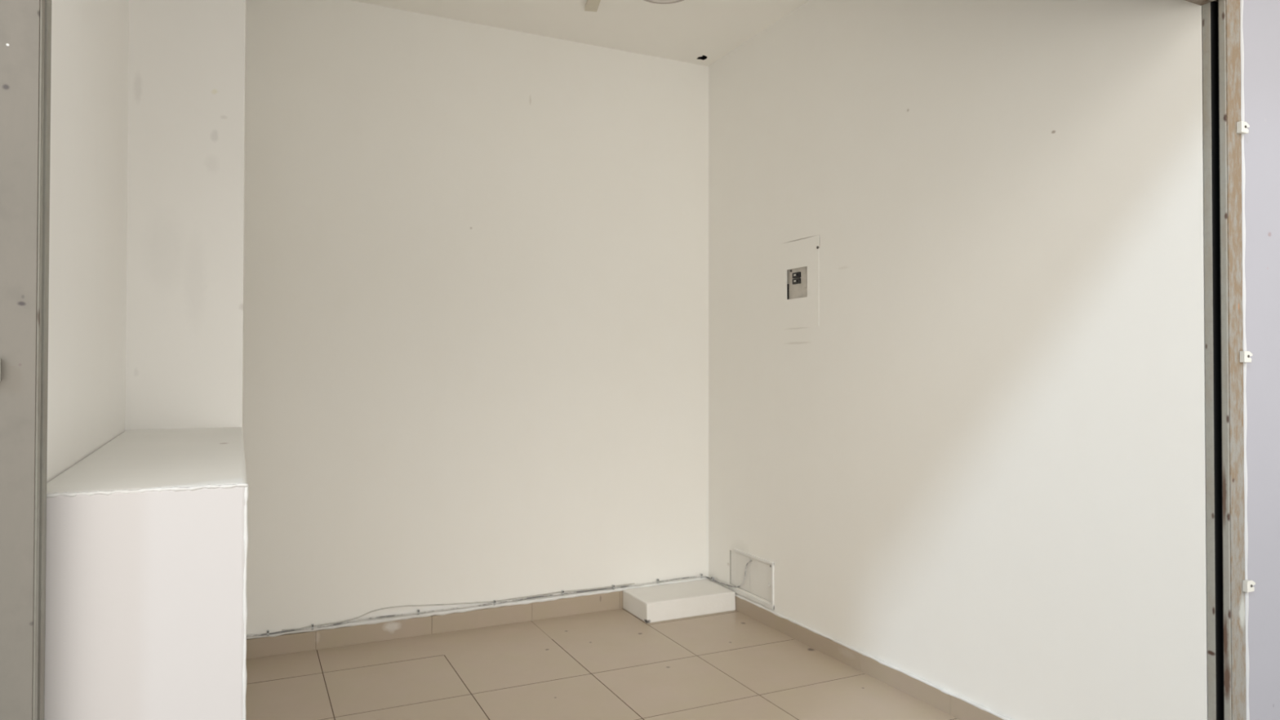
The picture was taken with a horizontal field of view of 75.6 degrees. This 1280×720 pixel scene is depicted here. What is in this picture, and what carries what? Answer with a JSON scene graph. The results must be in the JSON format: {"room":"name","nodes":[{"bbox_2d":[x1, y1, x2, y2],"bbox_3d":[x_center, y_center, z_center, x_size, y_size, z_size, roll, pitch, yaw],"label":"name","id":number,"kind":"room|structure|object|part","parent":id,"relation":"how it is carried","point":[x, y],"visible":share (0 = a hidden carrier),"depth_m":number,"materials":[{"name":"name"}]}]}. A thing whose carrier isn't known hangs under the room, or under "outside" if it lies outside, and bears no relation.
{"room":"empty room","nodes":[
{"label":"empty room","id":0,"kind":"room"},
{"bbox_2d":[46,0,128,483],"bbox_3d":[-1.394,-0.181,2.092,0.228,2.740,2.508,0,-1,-26],"label":"wall","id":1,"kind":"structure","parent":0,"point":[87,304],"depth_m":1.47,"materials":[{"name":"paint"}]},
{"bbox_2d":[0,0,51,719],"bbox_3d":[-0.740,0.131,0.978,0.052,2.148,0.056,0,-1,-26],"label":"guide","id":2,"kind":"object","parent":1,"relation":"attached to","point":[25,25],"visible":1,"depth_m":0.96,"materials":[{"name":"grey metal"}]},
{"bbox_2d":[124,0,246,433],"bbox_3d":[-1.458,-0.174,2.697,0.294,2.740,1.202,0,-1,-26],"label":"wall pier","id":3,"kind":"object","parent":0,"point":[185,225],"visible":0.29,"depth_m":2.16,"materials":[{"name":"paint"}]},
{"bbox_2d":[243,0,708,634],"bbox_3d":[-0.788,-0.159,3.745,2.750,2.740,0.150,0,-1,-26],"label":"wall","id":4,"kind":"structure","parent":0,"point":[475,343],"depth_m":3.66,"materials":[{"name":"beige paint"}]},
{"bbox_2d":[281,582,635,631],"bbox_3d":[-0.736,1.075,3.664,1.570,0.047,0.012,0,-1,-26],"label":"cable","id":5,"kind":"object","parent":4,"relation":"attached to","point":[633,583],"visible":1,"depth_m":3.62,"materials":[{"name":"white plastic"}]},
{"bbox_2d":[245,577,706,659],"bbox_3d":[-0.619,1.150,3.722,2.122,0.084,0.016,0,-1,-26],"label":"baseboard","id":6,"kind":"structure","parent":4,"relation":"attached to","point":[365,633],"depth_m":3.57,"materials":[{"name":"beige tile"}]},
{"bbox_2d":[246,560,752,637],"bbox_3d":[-0.523,1.013,3.547,2.134,0.178,0.388,0,-1,-26],"label":"cable","id":7,"kind":"object","parent":4,"relation":"attached to","point":[326,625],"visible":0.98,"depth_m":3.68,"materials":[{"name":"grey plastic"}]},
{"bbox_2d":[350,0,809,66],"bbox_3d":[-0.277,-1.603,2.700,2.750,0.160,2.510,0,-1,-26],"label":"ceiling","id":8,"kind":"structure","parent":0,"point":[696,32],"depth_m":3.66,"materials":[{"name":"paint"}]},
{"bbox_2d":[584,0,600,12],"bbox_3d":[-0.158,-1.505,3.261,0.053,0.020,0.552,0,-1,-11],"label":"cable trunking","id":9,"kind":"object","parent":8,"relation":"attached to","point":[591,5],"visible":1,"depth_m":3.47,"materials":[{"name":"beige plastic"}]},
{"bbox_2d":[644,0,684,4],"bbox_3d":[0.098,-1.488,3.303,0.260,0.049,0.260,0,-1,-26],"label":"ceiling lamp","id":10,"kind":"object","parent":8,"relation":"attached to","point":[658,2],"visible":1,"depth_m":3.39,"materials":[{"name":"white plastic"}]},
{"bbox_2d":[649,0,678,2],"bbox_3d":[0.098,-1.484,3.303,0.224,0.041,0.224,0,-1,-26],"label":"diffuser","id":11,"kind":"object","parent":10,"relation":"attached to","point":[651,1],"depth_m":3.38,"materials":[{"name":"white plastic"}]},
{"bbox_2d":[245,608,959,719],"bbox_3d":[-0.260,1.237,2.623,2.750,0.120,2.600,0,-1,-26],"label":"floor","id":12,"kind":"structure","parent":0,"point":[610,664],"depth_m":3.07,"materials":[{"name":"beige tile"}]},
{"bbox_2d":[44,426,248,719],"bbox_3d":[-0.918,0.667,1.598,0.279,0.992,1.227,0,-1,-26],"label":"ledge","id":13,"kind":"object","parent":12,"relation":"on","point":[147,543],"visible":0.98,"depth_m":1.07,"materials":[{"name":"paint"}]},
{"bbox_2d":[622,579,735,622],"bbox_3d":[0.187,1.149,3.950,0.472,0.091,0.269,0,-1,-26],"label":"block","id":14,"kind":"object","parent":12,"relation":"on","point":[651,604],"visible":1,"depth_m":3.87,"materials":[{"name":"paint"}]},
{"bbox_2d":[708,0,1207,719],"bbox_3d":[0.902,-0.165,3.192,0.120,2.740,2.508,0,-1,-26],"label":"wall","id":15,"kind":"structure","parent":0,"point":[980,474],"depth_m":2.67,"materials":[{"name":"paint"}]},
{"bbox_2d":[728,548,773,609],"bbox_3d":[0.517,1.008,3.842,0.018,0.210,0.376,0,-1,-26],"label":"access hatch","id":16,"kind":"object","parent":15,"relation":"attached to","point":[759,577],"visible":1,"depth_m":3.83,"materials":[{"name":"paint"}]},
{"bbox_3d":[0.480,1.005,3.933,0.006,0.162,0.168,0,-1,-26],"label":"panel","id":17,"kind":"part","parent":16,"relation":"part of","materials":[{"name":"paint"}]},
{"bbox_3d":[0.557,1.004,3.773,0.006,0.169,0.180,0,-1,-26],"label":"panel","id":18,"kind":"part","parent":16,"relation":"part of","materials":[{"name":"paint"}]},
{"bbox_2d":[781,236,818,328],"bbox_3d":[0.687,-0.326,3.520,0.022,0.372,0.265,0,-1,-26],"label":"breaker panel","id":19,"kind":"object","parent":15,"relation":"attached to","point":[799,259],"visible":1,"depth_m":3.52,"materials":[{"name":"paint"}]},
{"bbox_3d":[0.688,-0.326,3.533,0.009,0.330,0.188,0,-1,-26],"label":"plate","id":20,"kind":"part","parent":19,"relation":"part of","materials":[{"name":"beige plastic"}]},
{"bbox_2d":[734,594,1013,719],"bbox_3d":[0.864,1.151,3.104,0.017,0.068,2.403,0,-1,-26],"label":"baseboard","id":21,"kind":"structure","parent":15,"relation":"attached to","point":[958,708],"depth_m":3.09,"materials":[{"name":"beige tile"}]},
{"bbox_2d":[1242,0,1279,719],"bbox_3d":[0.942,-1.333,1.830,11.000,5.400,0.100,0,-1,-26],"label":"wall","id":22,"kind":"structure","parent":0,"point":[1260,18],"depth_m":2.05,"materials":[{"name":"paint"}]},
{"bbox_2d":[1184,0,1217,5],"bbox_3d":[0.346,-1.122,1.509,2.410,0.480,0.066,0,-1,-26],"label":"roller shutter","id":23,"kind":"object","parent":22,"relation":"attached to","point":[1200,2],"visible":0.91,"depth_m":2.02,"materials":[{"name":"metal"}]},
{"bbox_2d":[1202,0,1246,719],"bbox_3d":[1.428,0.146,2.017,0.058,2.148,0.056,0,-1,-26],"label":"guide","id":24,"kind":"object","parent":22,"relation":"attached to","point":[1221,52],"visible":1,"depth_m":2.00,"materials":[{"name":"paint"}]},
{"bbox_2d":[1236,120,1249,134],"bbox_3d":[1.467,-0.565,2.006,0.033,0.027,0.013,0,-1,-26],"label":"clip","id":25,"kind":"object","parent":24,"relation":"attached to","point":[1242,126],"visible":1,"depth_m":2.00,"materials":[{"name":"white plastic"}]},
{"bbox_2d":[1240,351,1252,362],"bbox_3d":[1.470,-0.008,2.001,0.033,0.027,0.013,0,-1,-26],"label":"clip","id":26,"kind":"object","parent":24,"relation":"attached to","point":[1245,356],"visible":1,"depth_m":1.99,"materials":[{"name":"white plastic"}]},
{"bbox_2d":[1242,579,1255,592],"bbox_3d":[1.473,0.546,1.995,0.033,0.027,0.013,0,-1,-26],"label":"clip","id":27,"kind":"object","parent":24,"relation":"attached to","point":[1247,584],"visible":1,"depth_m":1.99,"materials":[{"name":"white plastic"}]},
{"bbox_2d":[1240,0,1249,719],"bbox_3d":[1.470,0.070,2.009,0.013,2.300,0.012,0,-1,-26],"label":"trim","id":28,"kind":"structure","parent":22,"relation":"attached to","point":[1242,45],"depth_m":2.01,"materials":[{"name":"white paint"}]}
]}

